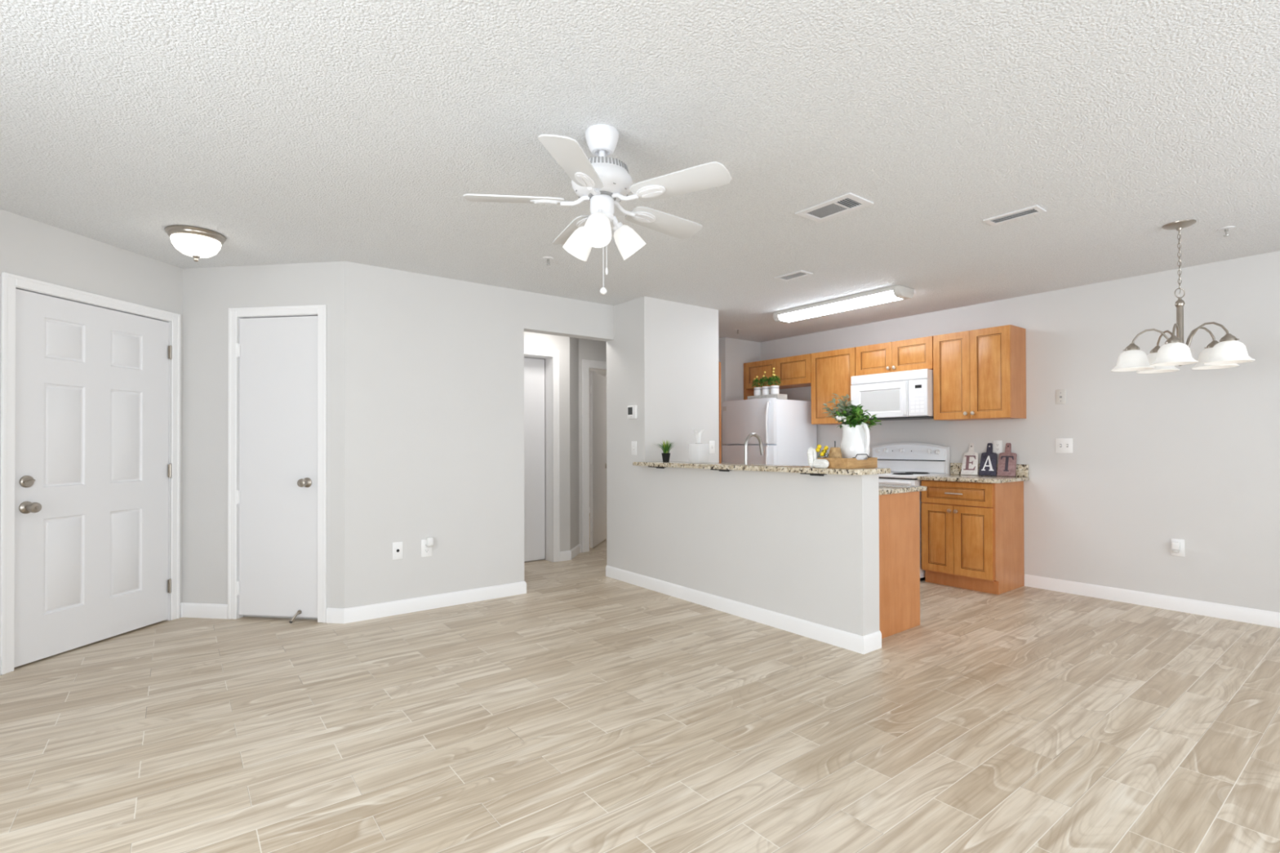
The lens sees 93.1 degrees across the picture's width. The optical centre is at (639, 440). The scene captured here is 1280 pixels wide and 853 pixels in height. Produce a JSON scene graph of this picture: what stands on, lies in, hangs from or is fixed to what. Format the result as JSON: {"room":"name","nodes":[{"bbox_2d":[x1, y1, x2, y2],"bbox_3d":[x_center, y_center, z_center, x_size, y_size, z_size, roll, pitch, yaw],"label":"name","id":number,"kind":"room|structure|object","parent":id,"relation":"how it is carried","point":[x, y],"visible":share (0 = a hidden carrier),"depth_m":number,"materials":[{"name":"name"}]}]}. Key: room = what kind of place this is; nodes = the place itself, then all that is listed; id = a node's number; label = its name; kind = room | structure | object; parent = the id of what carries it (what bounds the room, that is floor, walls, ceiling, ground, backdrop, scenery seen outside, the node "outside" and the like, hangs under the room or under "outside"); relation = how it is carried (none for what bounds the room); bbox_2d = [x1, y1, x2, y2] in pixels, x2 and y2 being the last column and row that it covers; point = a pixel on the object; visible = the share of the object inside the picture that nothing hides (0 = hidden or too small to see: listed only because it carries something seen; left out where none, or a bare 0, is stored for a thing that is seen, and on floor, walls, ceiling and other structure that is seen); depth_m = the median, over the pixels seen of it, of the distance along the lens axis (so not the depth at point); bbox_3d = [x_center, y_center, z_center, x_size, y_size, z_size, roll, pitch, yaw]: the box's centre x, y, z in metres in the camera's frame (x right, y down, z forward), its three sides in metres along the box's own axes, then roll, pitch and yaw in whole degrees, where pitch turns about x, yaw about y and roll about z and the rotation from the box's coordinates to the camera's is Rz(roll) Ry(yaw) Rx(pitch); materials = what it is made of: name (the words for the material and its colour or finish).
{"room":"empty living room","nodes":[
{"label":"empty living room","id":0,"kind":"room"},
{"bbox_2d":[0,208,182,620],"bbox_3d":[-3.449,0.005,3.032,0.161,2.440,2.720,0,0,8],"label":"wall","id":1,"kind":"structure","parent":0,"point":[29,248],"depth_m":3.61,"materials":[{"name":"paint"}]},
{"bbox_2d":[0,271,180,675],"bbox_3d":[-3.296,0.174,3.699,0.067,2.110,1.052,0,0,8],"label":"trim","id":2,"kind":"structure","parent":1,"relation":"attached to","point":[10,282],"depth_m":3.23,"materials":[{"name":"white paint"}]},
{"bbox_2d":[13,288,172,667],"bbox_3d":[-3.269,0.203,3.700,0.123,2.029,0.940,0,0,8],"label":"door","id":3,"kind":"structure","parent":1,"relation":"in","point":[93,469],"depth_m":3.62,"materials":[{"name":"white paint"}]},
{"bbox_2d":[182,261,344,619],"bbox_3d":[-2.618,0.011,4.253,1.286,2.440,0.160,0,0,8],"label":"wall","id":4,"kind":"structure","parent":0,"point":[208,293],"depth_m":4.21,"materials":[{"name":"paint"}]},
{"bbox_2d":[179,602,227,618],"bbox_3d":[-3.025,1.183,4.208,0.363,0.098,0.022,0,0,8],"label":"baseboard","id":5,"kind":"structure","parent":4,"relation":"attached to","point":[207,611],"depth_m":4.21,"materials":[{"name":"white paint"}]},
{"bbox_2d":[235,315,317,622],"bbox_3d":[-2.489,0.193,4.138,0.616,2.082,0.114,0,0,8],"label":"door","id":6,"kind":"structure","parent":4,"relation":"in","point":[277,495],"depth_m":4.16,"materials":[{"name":"white paint"}]},
{"bbox_2d":[227,304,326,622],"bbox_3d":[-2.478,0.157,4.170,0.728,2.147,0.067,0,0,8],"label":"trim","id":7,"kind":"structure","parent":4,"relation":"attached to","point":[319,310],"depth_m":4.16,"materials":[{"name":"white paint"}]},
{"bbox_2d":[344,261,613,608],"bbox_3d":[-0.425,0.019,6.302,5.358,2.440,1.616,0,0,-37],"label":"wall","id":8,"kind":"structure","parent":0,"point":[434,365],"depth_m":4.51,"materials":[{"name":"paint"}]},
{"bbox_2d":[392,542,403,559],"bbox_3d":[-1.712,0.779,4.288,0.072,0.122,0.008,0,0,-37],"label":"wall plate","id":9,"kind":"object","parent":8,"relation":"attached to","point":[397,547],"visible":1,"depth_m":4.29,"materials":[{"name":"white plastic"}]},
{"bbox_2d":[325,581,526,623],"bbox_3d":[-1.526,1.181,4.500,1.440,0.098,0.133,0,0,-37],"label":"baseboard","id":10,"kind":"structure","parent":8,"relation":"attached to","point":[333,615],"depth_m":4.38,"materials":[{"name":"white paint"}]},
{"bbox_2d":[421,539,431,557],"bbox_3d":[-1.552,0.782,4.411,0.078,0.125,0.008,0,0,-37],"label":"wall outlet","id":11,"kind":"object","parent":8,"relation":"attached to","point":[426,551],"visible":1,"depth_m":4.40,"materials":[{"name":"white plastic"}]},
{"bbox_2d":[426,537,433,547],"bbox_3d":[-1.523,0.738,4.403,0.042,0.070,0.040,0,0,-37],"label":"plug","id":12,"kind":"object","parent":11,"relation":"attached to","point":[429,540],"visible":1,"depth_m":4.39,"materials":[{"name":"white plastic"}]},
{"bbox_2d":[524,357,545,561],"bbox_3d":[-1.270,0.191,6.106,0.685,2.069,0.035,0,0,-37],"label":"door","id":13,"kind":"structure","parent":8,"relation":"in","point":[534,368],"depth_m":6.22,"materials":[{"name":"white paint"}]},
{"bbox_2d":[524,346,559,562],"bbox_3d":[-1.209,0.157,6.026,0.845,2.164,0.167,0,0,-37],"label":"trim","id":14,"kind":"structure","parent":8,"relation":"attached to","point":[552,358],"depth_m":6.21,"materials":[{"name":"white paint"}]},
{"bbox_2d":[560,543,581,561],"bbox_3d":[-0.708,1.192,6.457,0.086,0.098,0.529,0,0,18],"label":"baseboard","id":15,"kind":"structure","parent":8,"relation":"attached to","point":[571,554],"depth_m":6.29,"materials":[{"name":"white paint"}]},
{"bbox_2d":[582,359,606,552],"bbox_3d":[-0.305,0.171,7.063,0.926,2.145,0.135,0,0,-37],"label":"trim","id":16,"kind":"structure","parent":8,"relation":"attached to","point":[587,365],"depth_m":6.76,"materials":[{"name":"white paint"}]},
{"bbox_2d":[589,370,606,547],"bbox_3d":[-0.460,0.217,7.305,0.115,2.033,0.760,0,0,10],"label":"door","id":17,"kind":"structure","parent":8,"relation":"in","point":[597,382],"depth_m":7.21,"materials":[{"name":"white paint"}]},
{"bbox_2d":[589,374,606,506],"bbox_3d":[-0.732,0.034,8.443,3.300,2.440,3.900,0,0,-37],"label":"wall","id":18,"kind":"structure","parent":0,"point":[602,375],"depth_m":10.65,"materials":[{"name":"paint"}]},
{"bbox_2d":[0,0,1279,375],"bbox_3d":[-0.435,-1.265,4.275,8.300,0.100,11.100,0,0,-37],"label":"ceiling","id":19,"kind":"structure","parent":0,"point":[291,131],"depth_m":2.44,"materials":[{"name":"white paint"}]},
{"bbox_2d":[164,224,226,262],"bbox_3d":[-2.604,-1.131,3.559,0.290,0.165,0.290,0,0,-37],"label":"flush light","id":20,"kind":"object","parent":19,"relation":"attached to","point":[194,242],"visible":1,"depth_m":3.48,"materials":[{"name":"white glass"}]},
{"bbox_2d":[542,256,553,265],"bbox_3d":[-0.611,-1.193,4.044,0.072,0.045,0.072,0,0,-37],"label":"sprinkler","id":21,"kind":"object","parent":19,"relation":"attached to","point":[548,259],"visible":1,"depth_m":4.04,"materials":[{"name":"white metal"}]},
{"bbox_2d":[462,124,731,294],"bbox_3d":[-0.132,-0.903,2.442,1.010,0.649,1.037,0,0,-37],"label":"ceiling fan","id":22,"kind":"object","parent":19,"relation":"hanging from","point":[603,181],"visible":1,"depth_m":2.35,"materials":[{"name":"white metal"}]},
{"bbox_2d":[774,270,813,281],"bbox_3d":[1.130,-1.213,4.468,0.140,0.009,0.245,0,0,-37],"label":"ceiling vent","id":23,"kind":"object","parent":19,"relation":"in","point":[797,274],"visible":1,"depth_m":4.45,"materials":[{"name":"white metal"}]},
{"bbox_2d":[795,192,873,222],"bbox_3d":[1.019,-1.222,3.193,0.213,0.010,0.335,0,0,-37],"label":"ceiling vent","id":24,"kind":"object","parent":19,"relation":"in","point":[847,202],"visible":1,"depth_m":3.18,"materials":[{"name":"white metal"}]},
{"bbox_2d":[773,284,914,323],"bbox_3d":[1.728,-1.172,5.299,0.222,0.083,1.264,0,0,-37],"label":"fluorescent light","id":25,"kind":"object","parent":19,"relation":"attached to","point":[893,293],"visible":1,"depth_m":5.15,"materials":[{"name":"white plastic"}]},
{"bbox_2d":[982,204,1046,226],"bbox_3d":[2.036,-1.222,3.303,0.130,0.012,0.268,0,0,-37],"label":"ceiling vent","id":26,"kind":"object","parent":19,"relation":"in","point":[1033,210],"visible":1,"depth_m":3.29,"materials":[{"name":"white metal"}]},
{"bbox_2d":[1111,219,1254,373],"bbox_3d":[3.081,-0.823,3.442,0.585,0.813,0.605,0,0,-5],"label":"chandelier","id":27,"kind":"object","parent":19,"relation":"hanging from","point":[1224,353],"visible":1,"depth_m":3.42,"materials":[{"name":"white glass"}]},
{"bbox_2d":[1217,226,1235,236],"bbox_3d":[3.396,-1.207,3.513,0.072,0.045,0.072,0,0,-37],"label":"sprinkler","id":28,"kind":"object","parent":19,"relation":"attached to","point":[1227,228],"visible":1,"depth_m":3.51,"materials":[{"name":"white metal"}]},
{"bbox_2d":[0,512,1279,852],"bbox_3d":[-0.428,1.275,4.258,8.300,0.100,11.100,0,0,-37],"label":"floor","id":29,"kind":"structure","parent":0,"point":[584,710],"depth_m":2.55,"materials":[{"name":"brown wood"}]},
{"bbox_2d":[718,361,720,462],"bbox_3d":[0.444,0.227,6.256,0.329,2.020,0.780,0,0,-37],"label":"pantry cabinet","id":30,"kind":"object","parent":29,"relation":"on","point":[719,362],"visible":0.04,"depth_m":6.04,"materials":[{"name":"brown wood"}]},
{"bbox_2d":[721,397,817,465],"bbox_3d":[1.421,0.399,6.755,0.791,1.676,0.744,0,0,-37],"label":"refrigerator","id":31,"kind":"object","parent":29,"relation":"on","point":[786,431],"visible":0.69,"depth_m":6.48,"materials":[{"name":"white metal"}]},
{"bbox_2d":[747,393,786,399],"bbox_3d":[1.365,-0.459,6.520,0.160,0.052,0.420,0,0,-37],"label":"wooden crate","id":32,"kind":"object","parent":31,"relation":"on","point":[777,396],"visible":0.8,"depth_m":6.39,"materials":[{"name":"grey wood"}]},
{"bbox_2d":[751,375,764,395],"bbox_3d":[1.287,-0.592,6.604,0.146,0.216,0.154,0,0,4],"label":"greenery","id":33,"kind":"object","parent":32,"relation":"on","point":[757,390],"visible":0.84,"depth_m":6.56,"materials":[{"name":"green plant"}]},
{"bbox_2d":[753,386,762,395],"bbox_3d":[1.286,-0.530,6.598,0.094,0.092,0.093,0,0,-37],"label":"jar","id":34,"kind":"object","parent":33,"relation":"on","point":[757,390],"depth_m":6.56,"materials":[{"name":"white ceramic"}]},
{"bbox_2d":[759,371,773,395],"bbox_3d":[1.353,-0.613,6.506,0.158,0.256,0.160,0,0,-37],"label":"greenery","id":35,"kind":"object","parent":32,"relation":"on","point":[766,390],"visible":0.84,"depth_m":6.48,"materials":[{"name":"green plant"}]},
{"bbox_2d":[761,386,770,395],"bbox_3d":[1.356,-0.531,6.507,0.094,0.092,0.093,0,0,-37],"label":"jar","id":36,"kind":"object","parent":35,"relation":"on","point":[766,390],"depth_m":6.47,"materials":[{"name":"white ceramic"}]},
{"bbox_2d":[767,368,781,394],"bbox_3d":[1.424,-0.626,6.414,0.154,0.280,0.148,0,0,5],"label":"greenery","id":37,"kind":"object","parent":32,"relation":"on","point":[775,389],"visible":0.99,"depth_m":6.38,"materials":[{"name":"green plant"}]},
{"bbox_2d":[770,385,779,394],"bbox_3d":[1.425,-0.532,6.416,0.094,0.092,0.093,0,0,-37],"label":"jar","id":38,"kind":"object","parent":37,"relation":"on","point":[775,389],"depth_m":6.38,"materials":[{"name":"white ceramic"}]},
{"bbox_2d":[879,491,919,638],"bbox_3d":[1.017,0.782,4.590,0.605,0.884,1.940,0,0,-37],"label":"base cabinet","id":39,"kind":"object","parent":29,"relation":"on","point":[899,513],"visible":0.16,"depth_m":3.85,"materials":[{"name":"brown wood"}]},
{"bbox_2d":[879,484,926,495],"bbox_3d":[1.038,0.323,4.592,0.645,0.030,1.980,0,0,-37],"label":"countertop","id":40,"kind":"structure","parent":39,"relation":"on","point":[884,489],"depth_m":3.87,"materials":[{"name":"stone"}]},
{"bbox_2d":[744,432,763,463],"bbox_3d":[0.888,0.125,4.672,0.223,0.368,0.091,0,0,-37],"label":"faucet","id":41,"kind":"object","parent":40,"relation":"on","point":[752,434],"visible":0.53,"depth_m":4.65,"materials":[{"name":"silver metal"}]},
{"bbox_2d":[871,442,950,581],"bbox_3d":[2.362,0.624,5.683,0.672,1.208,0.760,0,0,-37],"label":"stove","id":42,"kind":"object","parent":29,"relation":"on","point":[907,461],"visible":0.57,"depth_m":5.68,"materials":[{"name":"white metal"}]},
{"bbox_2d":[878,471,950,478],"bbox_3d":[2.377,0.319,5.697,0.634,0.025,0.760,0,0,-37],"label":"cooktop","id":43,"kind":"object","parent":42,"relation":"in","point":[893,474],"depth_m":5.42,"materials":[{"name":"white ceramic"}]},
{"bbox_2d":[921,480,1024,595],"bbox_3d":[2.814,0.781,5.157,0.598,0.884,0.591,0,0,-37],"label":"base cabinet","id":44,"kind":"object","parent":29,"relation":"on","point":[972,533],"visible":1,"depth_m":4.96,"materials":[{"name":"brown wood"}]},
{"bbox_2d":[917,462,1029,483],"bbox_3d":[2.820,0.270,5.144,0.608,0.134,0.642,0,0,-37],"label":"countertop","id":45,"kind":"structure","parent":44,"relation":"on","point":[1022,470],"depth_m":5.08,"materials":[{"name":"stone"}]},
{"bbox_2d":[960,443,977,475],"bbox_3d":[2.956,0.165,5.424,0.068,0.284,0.144,0,0,-37],"label":"letter sign","id":46,"kind":"object","parent":45,"relation":"on","point":[970,462],"visible":1,"depth_m":5.42,"materials":[{"name":"white wood"}]},
{"bbox_2d":[978,443,996,475],"bbox_3d":[3.049,0.164,5.303,0.068,0.284,0.144,0,0,-37],"label":"letter sign","id":47,"kind":"object","parent":45,"relation":"on","point":[988,466],"visible":1,"depth_m":5.30,"materials":[{"name":"black wood"}]},
{"bbox_2d":[996,443,1017,476],"bbox_3d":[3.140,0.163,5.184,0.068,0.284,0.144,0,0,-37],"label":"letter sign","id":48,"kind":"object","parent":45,"relation":"on","point":[1006,466],"visible":1,"depth_m":5.18,"materials":[{"name":"brown wood"}]},
{"bbox_2d":[606,296,719,575],"bbox_3d":[0.213,0.013,5.569,0.870,2.440,0.564,0,0,-37],"label":"wall column","id":49,"kind":"structure","parent":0,"point":[662,356],"depth_m":5.31,"materials":[{"name":"paint"}]},
{"bbox_2d":[626,404,637,418],"bbox_3d":[-0.066,-0.243,5.197,0.026,0.114,0.120,0,0,-37],"label":"thermostat","id":50,"kind":"object","parent":49,"relation":"attached to","point":[632,411],"visible":1,"depth_m":5.18,"materials":[{"name":"white plastic"}]},
{"bbox_2d":[631,441,636,455],"bbox_3d":[-0.054,0.066,5.188,0.017,0.118,0.072,0,0,-37],"label":"light switch","id":51,"kind":"object","parent":49,"relation":"attached to","point":[633,443],"visible":1,"depth_m":5.18,"materials":[{"name":"white plastic"}]},
{"bbox_2d":[708,440,715,453],"bbox_3d":[0.661,0.060,5.545,0.072,0.118,0.017,0,0,-37],"label":"light switch","id":52,"kind":"object","parent":49,"relation":"attached to","point":[711,443],"visible":1,"depth_m":5.54,"materials":[{"name":"white plastic"}]},
{"bbox_2d":[718,337,760,462],"bbox_3d":[0.781,0.019,6.842,1.839,2.440,0.631,0,-1,-42],"label":"wall","id":53,"kind":"structure","parent":0,"point":[733,353],"depth_m":7.13,"materials":[{"name":"paint"}]},
{"bbox_2d":[644,466,879,635],"bbox_3d":[0.724,0.713,4.323,0.172,1.020,2.026,0,0,-37],"label":"wall","id":54,"kind":"structure","parent":0,"point":[806,547],"depth_m":3.99,"materials":[{"name":"paint"}]},
{"bbox_2d":[605,565,881,654],"bbox_3d":[0.553,1.176,4.535,0.185,0.098,2.603,0,0,-37],"label":"baseboard","id":55,"kind":"structure","parent":54,"relation":"attached to","point":[870,642],"depth_m":4.06,"materials":[{"name":"white paint"}]},
{"bbox_2d":[632,461,890,475],"bbox_3d":[0.711,0.196,4.332,0.365,0.050,2.120,0,0,-37],"label":"countertop","id":56,"kind":"structure","parent":54,"relation":"on","point":[724,467],"depth_m":3.95,"materials":[{"name":"stone"}]},
{"bbox_2d":[654,440,675,462],"bbox_3d":[0.208,0.083,5.051,0.228,0.190,0.231,0,0,23],"label":"potted plant","id":57,"kind":"object","parent":56,"relation":"on","point":[665,455],"visible":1,"depth_m":5.02,"materials":[{"name":"green plant"}]},
{"bbox_2d":[688,429,708,463],"bbox_3d":[0.454,0.045,4.714,0.112,0.260,0.118,0,0,-37],"label":"tissue box","id":58,"kind":"object","parent":56,"relation":"on","point":[698,452],"visible":0.98,"depth_m":4.68,"materials":[{"name":"white ceramic"}]},
{"bbox_2d":[807,447,829,468],"bbox_3d":[1.066,0.103,3.617,0.067,0.126,0.138,0,0,-37],"label":"decorative link","id":59,"kind":"object","parent":56,"relation":"on","point":[813,462],"visible":1,"depth_m":3.63,"materials":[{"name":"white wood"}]},
{"bbox_2d":[817,453,877,468],"bbox_3d":[1.253,0.122,3.664,0.309,0.085,0.206,0,0,-37],"label":"serving tray","id":60,"kind":"object","parent":56,"relation":"on","point":[871,462],"visible":0.8,"depth_m":3.56,"materials":[{"name":"brown wood"}]},
{"bbox_2d":[815,444,828,457],"bbox_3d":[1.112,0.089,3.690,0.078,0.130,0.077,0,0,34],"label":"flower","id":61,"kind":"object","parent":60,"relation":"in","point":[824,451],"visible":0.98,"depth_m":3.68,"materials":[{"name":"yellow plant"}]},
{"bbox_2d":[827,440,842,457],"bbox_3d":[1.174,0.078,3.649,0.090,0.150,0.089,0,0,-37],"label":"cone","id":62,"kind":"object","parent":60,"relation":"in","point":[834,452],"visible":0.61,"depth_m":3.62,"materials":[{"name":"brown wood"}]},
{"bbox_2d":[840,422,870,460],"bbox_3d":[1.314,0.021,3.713,0.174,0.264,0.174,0,0,19],"label":"pitcher","id":63,"kind":"object","parent":60,"relation":"in","point":[855,441],"visible":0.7,"depth_m":3.65,"materials":[{"name":"white ceramic"}]},
{"bbox_2d":[822,393,881,430],"bbox_3d":[1.289,-0.136,3.707,0.319,0.299,0.295,0,0,-37],"label":"bouquet","id":64,"kind":"object","parent":63,"relation":"in","point":[851,415],"visible":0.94,"depth_m":3.68,"materials":[{"name":"green plant"}]},
{"bbox_2d":[760,250,1279,613],"bbox_3d":[3.428,0.000,4.953,0.120,2.440,6.900,0,0,-37],"label":"wall","id":65,"kind":"structure","parent":0,"point":[1191,455],"depth_m":4.50,"materials":[{"name":"paint"}]},
{"bbox_2d":[743,353,811,399],"bbox_3d":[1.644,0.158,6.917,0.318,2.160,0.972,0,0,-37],"label":"upper cabinet","id":66,"kind":"object","parent":65,"relation":"attached to","point":[793,371],"visible":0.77,"depth_m":6.76,"materials":[{"name":"brown wood"}]},
{"bbox_2d":[810,346,870,424],"bbox_3d":[2.101,-0.550,6.323,0.318,0.754,0.528,0,0,-37],"label":"upper cabinet","id":67,"kind":"object","parent":65,"relation":"attached to","point":[833,371],"visible":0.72,"depth_m":6.25,"materials":[{"name":"brown wood"}]},
{"bbox_2d":[855,336,933,376],"bbox_3d":[2.485,-0.783,5.796,0.349,0.297,0.771,0,0,-37],"label":"upper cabinet","id":68,"kind":"object","parent":65,"relation":"attached to","point":[917,353],"visible":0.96,"depth_m":5.68,"materials":[{"name":"brown wood"}]},
{"bbox_2d":[850,368,933,421],"bbox_3d":[2.455,-0.417,5.771,0.425,0.430,0.764,0,0,-37],"label":"microwave","id":69,"kind":"object","parent":68,"relation":"attached to","point":[906,394],"visible":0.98,"depth_m":5.59,"materials":[{"name":"white plastic"}]},
{"bbox_2d":[933,324,1026,421],"bbox_3d":[2.913,-0.560,5.237,0.349,0.754,0.627,0,0,-37],"label":"upper cabinet","id":70,"kind":"object","parent":65,"relation":"attached to","point":[979,374],"visible":1,"depth_m":5.08,"materials":[{"name":"brown wood"}]},
{"bbox_2d":[950,462,1028,476],"bbox_3d":[3.051,0.255,5.324,0.022,0.104,0.638,0,0,-37],"label":"backsplash","id":71,"kind":"structure","parent":65,"relation":"attached to","point":[1022,470],"depth_m":5.13,"materials":[{"name":"stone"}]},
{"bbox_2d":[993,440,1002,453],"bbox_3d":[3.106,0.058,5.269,0.008,0.118,0.072,0,0,-37],"label":"wall outlet","id":72,"kind":"object","parent":65,"relation":"attached to","point":[997,445],"visible":1,"depth_m":5.26,"materials":[{"name":"white plastic"}]},
{"bbox_2d":[1055,389,1066,404],"bbox_3d":[3.394,-0.352,4.893,0.008,0.118,0.072,0,0,-37],"label":"phone jack plate","id":73,"kind":"object","parent":65,"relation":"attached to","point":[1060,394],"visible":1,"depth_m":4.89,"materials":[{"name":"white plastic"}]},
{"bbox_2d":[1055,438,1072,453],"bbox_3d":[3.404,0.042,4.871,0.017,0.118,0.118,0,0,-37],"label":"light switch","id":74,"kind":"object","parent":65,"relation":"attached to","point":[1062,445],"visible":1,"depth_m":4.87,"materials":[{"name":"white plastic"}]},
{"bbox_2d":[1024,573,1279,628],"bbox_3d":[4.353,1.160,3.631,0.013,0.098,3.692,0,0,-37],"label":"baseboard","id":75,"kind":"structure","parent":65,"relation":"attached to","point":[1261,617],"depth_m":4.39,"materials":[{"name":"white paint"}]},
{"bbox_2d":[1170,538,1185,556],"bbox_3d":[3.830,0.763,4.319,0.008,0.122,0.075,0,0,-37],"label":"wall outlet","id":76,"kind":"object","parent":65,"relation":"attached to","point":[1181,553],"visible":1,"depth_m":4.31,"materials":[{"name":"white plastic"}]},
{"bbox_2d":[1171,541,1180,552],"bbox_3d":[3.809,0.759,4.313,0.034,0.076,0.044,0,0,-37],"label":"plug","id":77,"kind":"object","parent":76,"relation":"attached to","point":[1175,546],"visible":1,"depth_m":4.30,"materials":[{"name":"white plastic"}]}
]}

